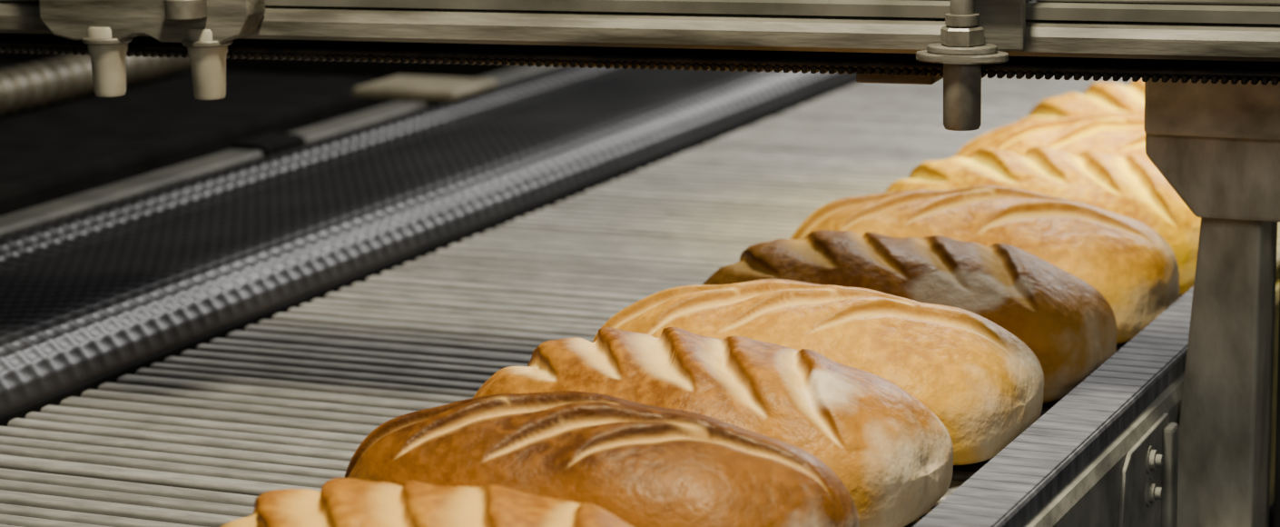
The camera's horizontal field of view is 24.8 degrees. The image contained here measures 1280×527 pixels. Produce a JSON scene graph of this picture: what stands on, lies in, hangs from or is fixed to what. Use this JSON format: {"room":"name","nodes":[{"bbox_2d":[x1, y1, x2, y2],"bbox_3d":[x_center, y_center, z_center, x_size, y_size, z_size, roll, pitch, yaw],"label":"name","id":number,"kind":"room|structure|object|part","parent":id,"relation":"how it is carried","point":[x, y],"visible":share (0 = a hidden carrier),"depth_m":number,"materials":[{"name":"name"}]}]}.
{"room":"processing plant","nodes":[
{"label":"processing plant","id":0,"kind":"room"},
{"bbox_2d":[0,52,519,99],"bbox_3d":[1.827,-2.147,7.708,9.000,3.900,0.100,4,12,23],"label":"wall","id":1,"kind":"structure","parent":0,"point":[333,68],"depth_m":9.20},
{"bbox_2d":[1268,499,1274,526],"bbox_3d":[-0.051,0.717,3.795,9.000,0.100,9.500,4,12,23],"label":"floor","id":2,"kind":"structure","parent":0,"point":[1272,506],"depth_m":4.90,"materials":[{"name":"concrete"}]},
{"bbox_2d":[0,61,400,216],"bbox_3d":[-1.079,0.384,2.900,0.980,0.945,1.800,4,12,23],"label":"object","id":3,"kind":"structure","parent":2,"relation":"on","point":[61,150],"depth_m":3.10,"materials":[{"name":"black paint"}]},
{"bbox_2d":[0,54,190,117],"bbox_3d":[-0.753,-0.159,3.040,0.050,0.050,1.014,4,12,23],"label":"corrugated hose","id":4,"kind":"object","parent":3,"relation":"on","point":[41,83],"visible":0.73,"depth_m":3.24,"materials":[{"name":"metal"}]},
{"bbox_2d":[0,64,856,426],"bbox_3d":[-0.049,0.243,3.472,0.400,0.956,4.300,4,12,23],"label":"conveyor","id":5,"kind":"object","parent":2,"relation":"on","point":[103,284],"visible":0.54,"depth_m":2.67,"materials":[{"name":"metal"}]},
{"bbox_3d":[-0.712,0.080,2.222,0.040,0.093,1.590,4,12,23],"label":"edge rail","id":6,"kind":"part","parent":5,"relation":"part of","materials":[{"name":"grey metal"}]},
{"bbox_3d":[0.162,-0.332,4.188,0.040,0.093,2.630,4,12,23],"label":"edge rail","id":7,"kind":"part","parent":5,"relation":"part of","materials":[{"name":"grey metal"}]},
{"bbox_3d":[-0.243,-0.199,3.292,0.130,0.012,0.110,4,12,23],"label":"cross plate","id":8,"kind":"part","parent":5,"relation":"part of","materials":[{"name":"grey metal"}]},
{"bbox_2d":[0,73,1183,526],"bbox_3d":[0.426,0.319,3.193,0.710,0.900,4.450,4,12,23],"label":"conveyor","id":9,"kind":"object","parent":2,"relation":"on","point":[287,400],"visible":0.27,"depth_m":2.31,"materials":[{"name":"metal"}]},
{"bbox_2d":[221,477,633,526],"bbox_3d":[-0.096,0.164,1.452,0.306,0.107,0.174,6,13,30],"label":"bread loaf","id":10,"kind":"object","parent":9,"relation":"on","point":[339,501],"visible":1,"depth_m":1.43,"materials":[{"name":"beige food"}]},
{"bbox_2d":[344,390,859,526],"bbox_3d":[-0.028,0.128,1.608,0.312,0.113,0.170,6,13,30],"label":"bread loaf","id":11,"kind":"object","parent":9,"relation":"on","point":[644,465],"visible":0.79,"depth_m":1.55,"materials":[{"name":"brown food"}]},
{"bbox_2d":[472,326,953,526],"bbox_3d":[0.035,0.096,1.769,0.316,0.110,0.176,6,13,30],"label":"bread loaf","id":12,"kind":"object","parent":9,"relation":"on","point":[893,456],"visible":0.61,"depth_m":1.70,"materials":[{"name":"brown food"}]},
{"bbox_2d":[592,278,1043,464],"bbox_3d":[0.112,0.065,1.927,0.317,0.106,0.184,5,13,29],"label":"bread loaf","id":13,"kind":"object","parent":9,"relation":"on","point":[985,385],"visible":0.56,"depth_m":1.85,"materials":[{"name":"beige food"}]},
{"bbox_2d":[702,229,1116,403],"bbox_3d":[0.185,0.031,2.087,0.315,0.106,0.180,5,13,29],"label":"bread loaf","id":14,"kind":"object","parent":9,"relation":"on","point":[1068,324],"visible":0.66,"depth_m":2.02,"materials":[{"name":"brown food"}]},
{"bbox_2d":[789,185,1180,344],"bbox_3d":[0.262,-0.007,2.253,0.314,0.112,0.183,5,13,29],"label":"bread loaf","id":15,"kind":"object","parent":9,"relation":"on","point":[1126,260],"visible":0.56,"depth_m":2.19,"materials":[{"name":"beige food"}]},
{"bbox_2d":[884,145,1201,295],"bbox_3d":[0.343,-0.042,2.422,0.311,0.112,0.190,5,13,28],"label":"bread loaf","id":16,"kind":"object","parent":9,"relation":"on","point":[1130,186],"visible":0.32,"depth_m":2.36,"materials":[{"name":"beige food"}]},
{"bbox_2d":[955,113,1153,164],"bbox_3d":[0.417,-0.077,2.587,0.302,0.113,0.181,5,13,28],"label":"bread loaf","id":17,"kind":"object","parent":9,"relation":"on","point":[1120,135],"visible":0.18,"depth_m":2.56,"materials":[{"name":"beige food"}]},
{"bbox_2d":[1016,79,1144,122],"bbox_3d":[0.491,-0.114,2.752,0.301,0.117,0.179,6,13,31],"label":"bread loaf","id":18,"kind":"object","parent":9,"relation":"on","point":[1113,98],"visible":0.24,"depth_m":2.74,"materials":[{"name":"beige food"}]},
{"bbox_2d":[913,221,1279,526],"bbox_3d":[0.768,-0.038,2.938,0.064,0.187,4.500,4,12,23],"label":"rail","id":19,"kind":"object","parent":9,"relation":"attached to","point":[1106,454],"visible":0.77,"depth_m":1.84,"materials":[{"name":"grey metal"}]},
{"bbox_3d":[0.783,-0.030,2.933,0.008,0.172,4.500,4,12,23],"label":"plate","id":20,"kind":"part","parent":19,"relation":"part of","materials":[{"name":"grey metal"}]},
{"bbox_2d":[1143,78,1279,526],"bbox_3d":[0.452,0.354,2.002,0.208,1.300,0.098,4,12,23],"label":"support post","id":21,"kind":"object","parent":2,"relation":"on","point":[1216,145],"visible":0.94,"depth_m":1.94,"materials":[{"name":"grey metal"}]},
{"bbox_2d":[0,0,1279,130],"bbox_3d":[0.001,-0.209,1.865,1.300,0.227,0.121,3,12,18],"label":"overhead beam","id":22,"kind":"structure","parent":21,"relation":"attached to","point":[960,43],"depth_m":1.86,"materials":[{"name":"metal"}]},
{"bbox_2d":[81,37,132,45],"bbox_3d":[-0.361,-0.152,1.969,0.034,0.004,0.034,3,12,18],"label":"washer","id":23,"kind":"object","parent":22,"relation":"in","point":[89,41],"depth_m":1.95,"materials":[{"name":"metal"}]},
{"bbox_2d":[181,39,233,47],"bbox_3d":[-0.290,-0.148,1.945,0.034,0.004,0.034,3,12,18],"label":"washer","id":24,"kind":"object","parent":22,"relation":"in","point":[185,43],"depth_m":1.93,"materials":[{"name":"metal"}]},
{"bbox_3d":[0.004,-0.130,1.885,1.300,0.008,0.013,3,12,18],"label":"chain","id":25,"kind":"part","parent":22,"relation":"part of","materials":[{"name":"black metal"}]},
{"bbox_3d":[0.198,-0.129,1.783,0.058,0.010,0.034,3,12,18],"label":"mounting plate","id":26,"kind":"part","parent":22,"relation":"part of","materials":[{"name":"metal"}]},
{"bbox_3d":[0.209,-0.218,1.770,0.050,0.180,0.020,3,12,18],"label":"mounting arm","id":27,"kind":"part","parent":22,"relation":"part of","materials":[{"name":"metal"}]},
{"bbox_3d":[0.007,-0.250,1.877,1.300,0.152,0.051,3,12,18],"label":"panel","id":28,"kind":"part","parent":22,"relation":"part of","materials":[{"name":"grey metal"}]},
{"bbox_3d":[0.426,-0.177,1.855,0.206,0.200,0.012,4,12,23],"label":"plate","id":29,"kind":"part","parent":21,"relation":"part of","materials":[{"name":"grey metal"}]},
{"bbox_3d":[0.431,-0.152,1.873,0.208,0.256,0.015,4,12,23],"label":"head plate","id":30,"kind":"part","parent":21,"relation":"part of","materials":[{"name":"grey metal"}]}
]}

